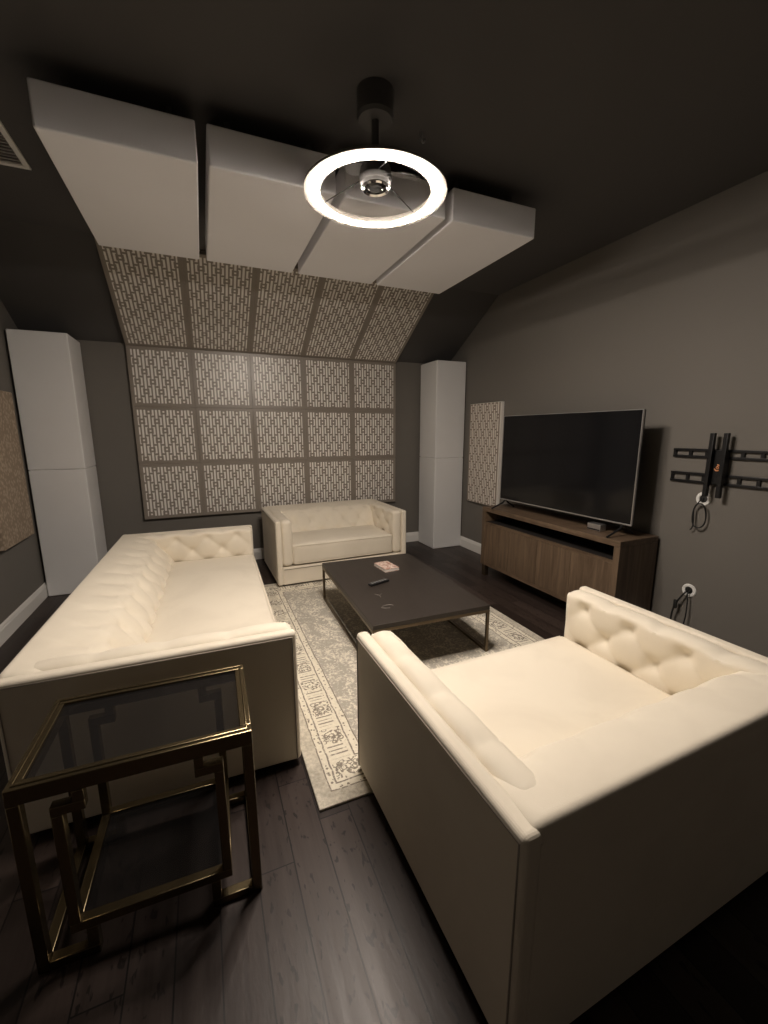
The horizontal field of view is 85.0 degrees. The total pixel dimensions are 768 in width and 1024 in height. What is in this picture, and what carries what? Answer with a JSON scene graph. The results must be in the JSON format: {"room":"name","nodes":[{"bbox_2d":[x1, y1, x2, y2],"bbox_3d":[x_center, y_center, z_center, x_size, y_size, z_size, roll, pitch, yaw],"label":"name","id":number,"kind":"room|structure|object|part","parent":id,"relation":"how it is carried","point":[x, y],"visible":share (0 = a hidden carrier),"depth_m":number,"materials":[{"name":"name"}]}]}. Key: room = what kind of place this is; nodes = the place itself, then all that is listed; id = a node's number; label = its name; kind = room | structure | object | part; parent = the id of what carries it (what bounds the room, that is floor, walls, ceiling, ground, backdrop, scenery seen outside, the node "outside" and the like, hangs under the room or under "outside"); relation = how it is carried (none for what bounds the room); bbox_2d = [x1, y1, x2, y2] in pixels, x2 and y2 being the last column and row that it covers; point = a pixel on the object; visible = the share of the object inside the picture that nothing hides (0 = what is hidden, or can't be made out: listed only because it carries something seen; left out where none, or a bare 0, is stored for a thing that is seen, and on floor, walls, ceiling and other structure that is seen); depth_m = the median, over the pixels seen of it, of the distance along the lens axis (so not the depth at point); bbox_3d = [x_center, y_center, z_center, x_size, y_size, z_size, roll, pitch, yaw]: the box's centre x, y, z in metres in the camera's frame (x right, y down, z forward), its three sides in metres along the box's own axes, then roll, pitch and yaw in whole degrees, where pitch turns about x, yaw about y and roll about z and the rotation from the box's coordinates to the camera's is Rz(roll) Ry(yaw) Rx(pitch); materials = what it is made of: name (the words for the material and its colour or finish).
{"room":"media room","nodes":[
{"label":"media room","id":0,"kind":"room"},
{"bbox_2d":[0,299,45,623],"bbox_3d":[-2.103,-0.160,0.977,0.120,3.025,6.870,-5,12,-23],"label":"wall","id":1,"kind":"structure","parent":0,"point":[22,573],"depth_m":3.56,"materials":[{"name":"paint"}]},
{"bbox_2d":[0,390,33,550],"bbox_3d":[-3.010,-0.350,3.331,0.050,1.210,0.600,-5,12,-23],"label":"acoustic panel","id":2,"kind":"object","parent":1,"relation":"attached to","point":[16,523],"visible":1,"depth_m":3.38,"materials":[{"name":"brown fabric"}]},
{"bbox_2d":[0,581,47,646],"bbox_3d":[-2.038,1.254,1.275,0.015,0.135,6.870,-5,12,-23],"label":"baseboard","id":3,"kind":"structure","parent":1,"relation":"attached to","point":[14,621],"depth_m":3.44,"materials":[{"name":"white paint"}]},
{"bbox_2d":[0,220,497,363],"bbox_3d":[-1.060,-2.032,4.298,4.637,0.601,1.041,-5,12,-23],"label":"ceiling","id":4,"kind":"structure","parent":0,"point":[52,279],"depth_m":3.69,"materials":[{"name":"grey paint"}]},
{"bbox_2d":[94,237,190,348],"bbox_3d":[-2.131,-1.925,3.822,0.597,0.623,1.033,-5,12,-23],"label":"acoustic panel","id":5,"kind":"object","parent":4,"relation":"attached to","point":[147,290],"visible":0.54,"depth_m":3.74,"materials":[{"name":"beige fabric"}]},
{"bbox_2d":[182,250,256,352],"bbox_3d":[-1.581,-1.970,4.052,0.597,0.623,1.033,-5,12,-23],"label":"acoustic panel","id":6,"kind":"object","parent":4,"relation":"attached to","point":[219,296],"visible":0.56,"depth_m":3.97,"materials":[{"name":"beige fabric"}]},
{"bbox_2d":[250,265,322,356],"bbox_3d":[-1.031,-2.015,4.282,0.597,0.623,1.033,-5,12,-23],"label":"acoustic panel","id":7,"kind":"object","parent":4,"relation":"attached to","point":[284,305],"visible":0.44,"depth_m":4.21,"materials":[{"name":"beige fabric"}]},
{"bbox_2d":[303,277,380,359],"bbox_3d":[-0.481,-2.060,4.512,0.597,0.623,1.033,-5,12,-23],"label":"acoustic panel","id":8,"kind":"object","parent":4,"relation":"attached to","point":[343,308],"visible":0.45,"depth_m":4.44,"materials":[{"name":"beige fabric"}]},
{"bbox_2d":[352,286,433,362],"bbox_3d":[0.069,-2.106,4.742,0.597,0.623,1.033,-5,12,-23],"label":"acoustic panel","id":9,"kind":"object","parent":4,"relation":"attached to","point":[395,314],"visible":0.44,"depth_m":4.68,"materials":[{"name":"beige fabric"}]},
{"bbox_2d":[77,340,422,551],"bbox_3d":[-1.285,-0.942,5.051,4.877,3.025,0.120,-5,12,-23],"label":"wall","id":10,"kind":"structure","parent":0,"point":[105,365],"depth_m":4.49,"materials":[{"name":"paint"}]},
{"bbox_2d":[126,345,195,407],"bbox_3d":[-2.335,-1.413,4.409,0.597,0.597,0.054,-5,12,-23],"label":"acoustic panel","id":11,"kind":"object","parent":10,"relation":"attached to","point":[158,376],"visible":0.94,"depth_m":4.38,"materials":[{"name":"beige fabric"}]},
{"bbox_2d":[132,406,199,463],"bbox_3d":[-2.333,-0.826,4.522,0.597,0.597,0.054,-5,12,-23],"label":"acoustic panel","id":12,"kind":"object","parent":10,"relation":"attached to","point":[164,435],"visible":1,"depth_m":4.49,"materials":[{"name":"beige fabric"}]},
{"bbox_2d":[139,463,204,519],"bbox_3d":[-2.332,-0.238,4.634,0.597,0.597,0.054,-5,12,-23],"label":"acoustic panel","id":13,"kind":"object","parent":10,"relation":"attached to","point":[169,490],"visible":0.94,"depth_m":4.61,"materials":[{"name":"beige fabric"}]},
{"bbox_2d":[191,349,252,407],"bbox_3d":[-1.785,-1.458,4.639,0.597,0.597,0.054,-5,12,-23],"label":"acoustic panel","id":14,"kind":"object","parent":10,"relation":"attached to","point":[221,379],"visible":0.89,"depth_m":4.61,"materials":[{"name":"beige fabric"}]},
{"bbox_2d":[196,407,255,462],"bbox_3d":[-1.783,-0.871,4.752,0.597,0.597,0.054,-5,12,-23],"label":"acoustic panel","id":15,"kind":"object","parent":10,"relation":"attached to","point":[224,434],"visible":1,"depth_m":4.72,"materials":[{"name":"beige fabric"}]},
{"bbox_2d":[200,461,258,514],"bbox_3d":[-1.782,-0.283,4.864,0.597,0.597,0.054,-5,12,-23],"label":"acoustic panel","id":16,"kind":"object","parent":10,"relation":"attached to","point":[228,487],"visible":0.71,"depth_m":4.83,"materials":[{"name":"beige fabric"}]},
{"bbox_2d":[250,353,304,408],"bbox_3d":[-1.234,-1.503,4.869,0.597,0.597,0.054,-5,12,-23],"label":"acoustic panel","id":17,"kind":"object","parent":10,"relation":"attached to","point":[277,381],"visible":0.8,"depth_m":4.84,"materials":[{"name":"beige fabric"}]},
{"bbox_2d":[253,409,306,460],"bbox_3d":[-1.233,-0.916,4.982,0.597,0.597,0.054,-5,12,-23],"label":"acoustic panel","id":18,"kind":"object","parent":10,"relation":"attached to","point":[279,434],"visible":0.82,"depth_m":4.95,"materials":[{"name":"beige fabric"}]},
{"bbox_2d":[256,460,307,510],"bbox_3d":[-1.232,-0.329,5.094,0.597,0.597,0.054,-5,12,-23],"label":"acoustic panel","id":19,"kind":"object","parent":10,"relation":"attached to","point":[279,482],"visible":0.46,"depth_m":5.06,"materials":[{"name":"beige fabric"}]},
{"bbox_2d":[303,357,351,409],"bbox_3d":[-0.684,-1.548,5.099,0.597,0.597,0.054,-5,12,-23],"label":"acoustic panel","id":20,"kind":"object","parent":10,"relation":"attached to","point":[327,382],"visible":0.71,"depth_m":5.07,"materials":[{"name":"beige fabric"}]},
{"bbox_2d":[305,409,352,459],"bbox_3d":[-0.683,-0.961,5.212,0.597,0.597,0.054,-5,12,-23],"label":"acoustic panel","id":21,"kind":"object","parent":10,"relation":"attached to","point":[329,435],"visible":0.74,"depth_m":5.18,"materials":[{"name":"beige fabric"}]},
{"bbox_2d":[307,458,353,502],"bbox_3d":[-0.682,-0.374,5.324,0.597,0.597,0.054,-5,12,-23],"label":"acoustic panel","id":22,"kind":"object","parent":10,"relation":"attached to","point":[328,480],"visible":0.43,"depth_m":5.29,"materials":[{"name":"beige fabric"}]},
{"bbox_2d":[254,531,418,559],"bbox_3d":[-1.255,0.489,5.261,4.605,0.135,0.015,-5,12,-23],"label":"baseboard","id":23,"kind":"structure","parent":10,"relation":"attached to","point":[410,536],"depth_m":5.91,"materials":[{"name":"white"}]},
{"bbox_2d":[351,360,395,410],"bbox_3d":[-0.134,-1.594,5.329,0.597,0.597,0.054,-5,12,-23],"label":"acoustic panel","id":24,"kind":"object","parent":10,"relation":"attached to","point":[373,383],"visible":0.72,"depth_m":5.30,"materials":[{"name":"beige fabric"}]},
{"bbox_2d":[353,457,394,501],"bbox_3d":[-0.132,-0.419,5.554,0.597,0.597,0.054,-5,12,-23],"label":"acoustic panel","id":25,"kind":"object","parent":10,"relation":"attached to","point":[373,478],"visible":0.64,"depth_m":5.52,"materials":[{"name":"beige fabric"}]},
{"bbox_2d":[352,410,395,457],"bbox_3d":[-0.133,-1.006,5.442,0.597,0.597,0.054,-5,12,-23],"label":"acoustic panel","id":26,"kind":"object","parent":10,"relation":"attached to","point":[374,432],"visible":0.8,"depth_m":5.41,"materials":[{"name":"beige fabric"}]},
{"bbox_2d":[0,0,767,294],"bbox_3d":[0.082,-1.875,1.598,4.877,0.100,7.110,-5,12,-23],"label":"ceiling","id":27,"kind":"structure","parent":0,"point":[610,120],"depth_m":1.83,"materials":[{"name":"grey paint"}]},
{"bbox_2d":[0,121,31,169],"bbox_3d":[-2.101,-1.909,2.122,0.370,0.019,0.480,-5,12,-23],"label":"ceiling vent","id":28,"kind":"object","parent":27,"relation":"in","point":[10,154],"visible":1,"depth_m":2.27,"materials":[{"name":"white metal"}]},
{"bbox_2d":[27,77,198,258],"bbox_3d":[-1.367,-1.814,2.315,0.610,0.282,1.190,-5,12,-23],"label":"acoustic panel","id":29,"kind":"object","parent":27,"relation":"attached to","point":[130,170],"depth_m":1.93,"materials":[{"name":"fabric"}]},
{"bbox_2d":[205,121,335,272],"bbox_3d":[-0.762,-1.864,2.568,0.610,0.282,1.190,-5,12,-23],"label":"acoustic panel","id":30,"kind":"object","parent":27,"relation":"attached to","point":[258,213],"depth_m":2.24,"materials":[{"name":"fabric"}]},
{"bbox_2d":[298,162,445,283],"bbox_3d":[-0.157,-1.914,2.821,0.610,0.282,1.190,-5,12,-23],"label":"acoustic panel","id":31,"kind":"object","parent":27,"relation":"attached to","point":[335,250],"depth_m":2.62,"materials":[{"name":"fabric"}]},
{"bbox_2d":[304,76,446,228],"bbox_3d":[-0.039,-1.670,1.911,0.658,0.420,0.658,-5,12,-23],"label":"ring light","id":32,"kind":"object","parent":27,"relation":"hanging from","point":[375,95],"visible":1,"depth_m":1.86,"materials":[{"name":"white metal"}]},
{"bbox_2d":[311,154,439,226],"bbox_3d":[-0.039,-1.468,1.950,0.594,0.009,0.594,-5,12,-23],"label":"diffuser","id":33,"kind":"object","parent":32,"relation":"attached to","point":[330,162],"depth_m":1.88,"materials":[{"name":"white plastic"}]},
{"bbox_2d":[376,182,535,293],"bbox_3d":[0.448,-1.964,3.074,0.610,0.282,1.190,-5,12,-23],"label":"acoustic panel","id":34,"kind":"object","parent":27,"relation":"attached to","point":[476,231],"depth_m":2.73,"materials":[{"name":"fabric"}]},
{"bbox_2d":[0,541,767,1023],"bbox_3d":[0.088,1.195,2.186,4.877,0.100,7.110,-5,12,-23],"label":"floor","id":35,"kind":"structure","parent":0,"point":[341,928],"depth_m":1.31,"materials":[{"name":"brown wood"}]},
{"bbox_2d":[28,466,106,595],"bbox_3d":[-3.078,0.165,4.151,0.434,1.198,0.434,-5,12,-23],"label":"trap","id":36,"kind":"object","parent":35,"relation":"on","point":[67,502],"visible":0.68,"depth_m":3.96,"materials":[{"name":"fabric"}]},
{"bbox_2d":[5,329,95,469],"bbox_3d":[-3.080,-1.014,3.925,0.434,1.198,0.434,-5,12,-23],"label":"trap","id":37,"kind":"object","parent":36,"relation":"on","point":[48,373],"visible":1,"depth_m":3.74,"materials":[{"name":"fabric"}]},
{"bbox_2d":[2,664,262,974],"bbox_3d":[-0.781,0.972,1.450,0.624,0.619,0.416,-4,12,-21],"label":"end table","id":38,"kind":"object","parent":35,"relation":"on","point":[23,787],"visible":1,"depth_m":1.30,"materials":[{"name":"gold metal"}]},
{"bbox_3d":[-0.986,1.053,1.171,0.030,0.565,0.030,-4,12,-21],"label":"leg","id":39,"kind":"part","parent":38,"relation":"part of","materials":[{"name":"gold metal"}]},
{"bbox_3d":[-1.057,1.282,1.397,0.030,0.030,0.356,-4,12,-21],"label":"floor rail","id":40,"kind":"part","parent":38,"relation":"part of","materials":[{"name":"gold metal"}]},
{"bbox_3d":[-1.129,0.986,1.523,0.030,0.565,0.030,-4,12,-21],"label":"leg","id":41,"kind":"part","parent":38,"relation":"part of","materials":[{"name":"gold metal"}]},
{"bbox_3d":[-0.782,0.696,1.397,0.624,0.050,0.416,-4,12,-21],"label":"frame","id":42,"kind":"part","parent":38,"relation":"part of","materials":[{"name":"gold metal"}]},
{"bbox_3d":[-0.781,1.163,1.486,0.444,0.030,0.416,-4,12,-21],"label":"shelf frame","id":43,"kind":"part","parent":38,"relation":"part of","materials":[{"name":"gold metal"}]},
{"bbox_3d":[-0.577,0.943,1.739,0.030,0.565,0.030,-4,12,-21],"label":"leg","id":44,"kind":"part","parent":38,"relation":"part of","materials":[{"name":"gold metal"}]},
{"bbox_3d":[-0.505,1.240,1.613,0.030,0.030,0.356,-4,12,-21],"label":"floor rail","id":45,"kind":"part","parent":38,"relation":"part of","materials":[{"name":"gold metal"}]},
{"bbox_3d":[-0.434,1.010,1.387,0.030,0.565,0.030,-4,12,-21],"label":"leg","id":46,"kind":"part","parent":38,"relation":"part of","materials":[{"name":"gold metal"}]},
{"bbox_2d":[0,525,300,833],"bbox_3d":[-1.319,0.684,2.789,1.067,0.682,2.368,-4,12,-21],"label":"sofa","id":47,"kind":"object","parent":35,"relation":"on","point":[156,606],"visible":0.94,"depth_m":1.82,"materials":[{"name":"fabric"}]},
{"bbox_3d":[-1.312,0.679,2.791,1.052,0.611,2.368,-4,12,-21],"label":"welt cord","id":48,"kind":"part","parent":47,"relation":"part of","materials":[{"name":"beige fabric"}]},
{"bbox_2d":[145,555,273,642],"bbox_3d":[-1.159,0.680,2.854,0.697,0.221,2.047,-4,12,-21],"label":"seat cushion","id":49,"kind":"object","parent":47,"relation":"on","point":[198,594],"depth_m":2.81,"materials":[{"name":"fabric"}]},
{"bbox_2d":[261,499,405,585],"bbox_3d":[-0.581,0.294,4.782,1.428,0.696,0.892,-5,12,-24],"label":"loveseat","id":50,"kind":"object","parent":35,"relation":"on","point":[297,538],"visible":0.99,"depth_m":4.58,"materials":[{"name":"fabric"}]},
{"bbox_3d":[-0.578,0.291,4.775,1.428,0.625,0.877,-5,12,-24],"label":"welt cord","id":51,"kind":"part","parent":50,"relation":"part of","materials":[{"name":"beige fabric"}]},
{"bbox_2d":[292,525,391,563],"bbox_3d":[-0.520,0.334,4.653,1.107,0.221,0.572,-5,12,-24],"label":"seat cushion","id":52,"kind":"object","parent":50,"relation":"on","point":[325,543],"depth_m":4.46,"materials":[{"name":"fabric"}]},
{"bbox_2d":[264,579,544,811],"bbox_3d":[0.077,0.919,3.326,1.910,0.013,2.745,-5,12,-23],"label":"area rug","id":53,"kind":"object","parent":35,"relation":"on","point":[326,657],"visible":0.24,"depth_m":2.91,"materials":[{"name":"beige carpet"}]},
{"bbox_2d":[322,553,489,651],"bbox_3d":[0.083,0.722,3.388,0.860,0.348,1.360,-4,12,-21],"label":"coffee table","id":54,"kind":"object","parent":53,"relation":"on","point":[415,594],"visible":0.91,"depth_m":3.10,"materials":[{"name":"brown wood"}]},
{"bbox_3d":[-0.552,0.652,3.854,0.020,0.275,0.020,-4,12,-21],"label":"leg","id":55,"kind":"part","parent":54,"relation":"part of","materials":[{"name":"brown metal"}]},
{"bbox_3d":[-0.307,0.913,3.269,0.020,0.019,1.360,-4,12,-21],"label":"floor rail","id":56,"kind":"part","parent":54,"relation":"part of","materials":[{"name":"brown metal"}]},
{"bbox_2d":[368,578,388,586],"bbox_3d":[-0.041,0.553,3.302,0.190,0.020,0.044,-9,14,-39],"label":"remote control","id":57,"kind":"object","parent":54,"relation":"on","point":[378,582],"visible":1,"depth_m":3.29,"materials":[{"name":"black plastic"}]},
{"bbox_2d":[374,561,398,572],"bbox_3d":[0.021,0.478,3.680,0.136,0.026,0.214,-6,12,-28],"label":"booklet","id":58,"kind":"object","parent":54,"relation":"on","point":[386,566],"visible":1,"depth_m":3.64,"materials":[{"name":"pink paper"}]},
{"bbox_3d":[0.083,0.595,3.364,0.860,0.020,1.360,-4,12,-21],"label":"apron frame","id":59,"kind":"part","parent":54,"relation":"part of","materials":[{"name":"brown metal"}]},
{"bbox_3d":[0.475,0.854,3.569,0.020,0.019,1.360,-4,12,-21],"label":"floor rail","id":60,"kind":"part","parent":54,"relation":"part of","materials":[{"name":"brown metal"}]},
{"bbox_3d":[0.719,0.827,2.929,0.020,0.275,0.020,-4,12,-21],"label":"leg","id":61,"kind":"part","parent":54,"relation":"part of","materials":[{"name":"brown metal"}]},
{"bbox_2d":[419,457,462,548],"bbox_3d":[0.766,-0.148,5.740,0.426,1.198,0.426,-5,12,-23],"label":"trap","id":62,"kind":"object","parent":35,"relation":"on","point":[440,479],"visible":0.87,"depth_m":5.57,"materials":[{"name":"fabric"}]},
{"bbox_2d":[420,360,465,457],"bbox_3d":[0.763,-1.326,5.514,0.426,1.198,0.426,-5,12,-23],"label":"trap","id":63,"kind":"object","parent":62,"relation":"on","point":[442,400],"visible":1,"depth_m":5.34,"materials":[{"name":"fabric"}]},
{"bbox_2d":[356,586,767,1023],"bbox_3d":[0.717,0.883,1.684,1.381,0.698,1.036,-5,12,-24],"label":"loveseat","id":64,"kind":"object","parent":35,"relation":"on","point":[566,810],"visible":1,"depth_m":1.20,"materials":[{"name":"leather"},{"name":"cloth"}]},
{"bbox_3d":[0.714,0.878,1.690,1.380,0.627,1.021,-5,12,-24],"label":"welt cord","id":65,"kind":"part","parent":64,"relation":"part of","materials":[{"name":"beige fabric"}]},
{"bbox_2d":[431,636,670,757],"bbox_3d":[0.656,0.874,1.820,1.060,0.221,0.716,-5,12,-24],"label":"seat cushion","id":66,"kind":"object","parent":64,"relation":"on","point":[532,696],"depth_m":1.81,"materials":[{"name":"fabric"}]},
{"bbox_2d":[480,504,658,610],"bbox_3d":[1.567,0.431,3.888,0.418,0.754,1.612,-5,12,-23],"label":"media console","id":67,"kind":"object","parent":35,"relation":"on","point":[555,554],"visible":0.73,"depth_m":3.57,"materials":[{"name":"brown wood"}]},
{"bbox_3d":[1.102,0.621,4.573,0.050,0.125,0.050,-5,12,-23],"label":"leg","id":68,"kind":"part","parent":67,"relation":"part of","materials":[{"name":"brown metal"}]},
{"bbox_3d":[1.252,0.258,4.582,0.418,0.584,0.050,-5,12,-23],"label":"panel","id":69,"kind":"part","parent":67,"relation":"part of","materials":[{"name":"brown wood"}]},
{"bbox_3d":[1.158,0.359,4.321,0.020,0.412,0.375,-5,12,-23],"label":"door","id":70,"kind":"part","parent":67,"relation":"part of","materials":[{"name":"brown wood"}]},
{"bbox_3d":[1.311,0.423,3.981,0.020,0.412,0.375,-5,12,-23],"label":"door","id":71,"kind":"part","parent":67,"relation":"part of","materials":[{"name":"brown wood"}]},
{"bbox_2d":[485,522,612,562],"bbox_3d":[1.562,0.227,3.847,0.401,0.020,1.512,-5,12,-23],"label":"shelf","id":72,"kind":"object","parent":67,"relation":"attached to","point":[592,550],"depth_m":3.70,"materials":[{"name":"brown wood"}]},
{"bbox_3d":[1.463,0.488,3.642,0.020,0.412,0.375,-5,12,-23],"label":"door","id":73,"kind":"part","parent":67,"relation":"part of","materials":[{"name":"brown wood"}]},
{"bbox_2d":[491,409,645,537],"bbox_3d":[1.508,-0.387,3.670,0.297,0.934,1.450,-5,12,-25],"label":"television","id":74,"kind":"object","parent":67,"relation":"on","point":[586,464],"visible":1,"depth_m":3.49,"materials":[{"name":"black plastic"}]},
{"bbox_3d":[1.615,0.553,3.302,0.020,0.412,0.375,-5,12,-23],"label":"door","id":75,"kind":"part","parent":67,"relation":"part of","materials":[{"name":"brown wood"}]},
{"bbox_2d":[587,521,605,531],"bbox_3d":[1.712,0.117,3.376,0.072,0.055,0.120,-5,12,-25],"label":"box","id":76,"kind":"object","parent":67,"relation":"on","point":[596,526],"visible":1,"depth_m":3.35,"materials":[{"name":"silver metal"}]},
{"bbox_3d":[1.882,0.526,3.178,0.418,0.584,0.050,-5,12,-23],"label":"panel","id":77,"kind":"part","parent":67,"relation":"part of","materials":[{"name":"brown wood"}]},
{"bbox_2d":[451,171,767,657],"bbox_3d":[2.273,-0.520,2.807,0.120,3.025,6.870,-5,12,-23],"label":"wall","id":78,"kind":"structure","parent":0,"point":[668,319],"depth_m":3.02,"materials":[{"name":"paint"}]},
{"bbox_2d":[460,536,480,554],"bbox_3d":[2.214,0.904,3.052,0.015,0.135,6.870,-5,12,-23],"label":"baseboard","id":79,"kind":"structure","parent":78,"relation":"attached to","point":[474,546],"depth_m":5.51,"materials":[{"name":"white"}]},
{"bbox_2d":[467,401,503,505],"bbox_3d":[1.215,-0.698,5.080,0.050,1.210,0.600,-5,12,-23],"label":"acoustic panel","id":80,"kind":"object","parent":78,"relation":"attached to","point":[486,419],"visible":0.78,"depth_m":5.01,"materials":[{"name":"white fabric"}]},
{"bbox_2d":[682,584,695,596],"bbox_3d":[2.201,0.566,3.026,0.009,0.096,0.096,-5,12,-23],"label":"cable grommet","id":81,"kind":"object","parent":78,"relation":"attached to","point":[685,587],"visible":0.97,"depth_m":3.02,"materials":[{"name":"white plastic"}]},
{"bbox_2d":[670,590,689,624],"bbox_3d":[2.167,0.757,3.083,0.046,0.406,0.110,-7,13,-30],"label":"cord","id":82,"kind":"object","parent":81,"relation":"hanging from","point":[675,601],"visible":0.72,"depth_m":3.05,"materials":[{"name":"black rubber"}]},
{"bbox_2d":[696,492,711,505],"bbox_3d":[2.203,-0.090,2.891,0.009,0.096,0.096,-5,12,-23],"label":"cable grommet","id":83,"kind":"object","parent":78,"relation":"attached to","point":[707,500],"visible":0.76,"depth_m":2.89,"materials":[{"name":"white plastic"}]},
{"bbox_2d":[689,498,706,529],"bbox_3d":[2.186,0.021,2.904,0.042,0.231,0.098,-5,12,-23],"label":"cord","id":84,"kind":"object","parent":83,"relation":"hanging from","point":[703,505],"visible":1,"depth_m":2.89,"materials":[{"name":"black rubber"}]},
{"bbox_2d":[670,433,767,498],"bbox_3d":[2.231,-0.294,2.699,0.075,0.422,0.770,-5,12,-23],"label":"tv wall mount","id":85,"kind":"object","parent":78,"relation":"attached to","point":[717,462],"visible":1,"depth_m":2.75,"materials":[{"name":"black metal"}]},
{"bbox_3d":[2.178,-0.313,2.797,0.056,0.422,0.026,-5,12,-23],"label":"hook arm","id":86,"kind":"part","parent":85,"relation":"part of","materials":[{"name":"black metal"}]},
{"bbox_3d":[2.210,-0.294,2.771,0.022,0.225,0.067,-5,12,-23],"label":"plate","id":87,"kind":"part","parent":85,"relation":"part of","materials":[{"name":"black metal"}]},
{"bbox_3d":[2.257,-0.202,2.728,0.018,0.072,0.770,-5,12,-23],"label":"slotted rail","id":88,"kind":"part","parent":85,"relation":"part of","materials":[{"name":"black metal"}]},
{"bbox_3d":[2.257,-0.367,2.696,0.018,0.063,0.770,-5,12,-23],"label":"slotted rail","id":89,"kind":"part","parent":85,"relation":"part of","materials":[{"name":"black metal"}]},
{"bbox_3d":[2.209,-0.299,2.725,0.056,0.422,0.026,-5,12,-23],"label":"hook arm","id":90,"kind":"part","parent":85,"relation":"part of","materials":[{"name":"black metal"}]}
]}

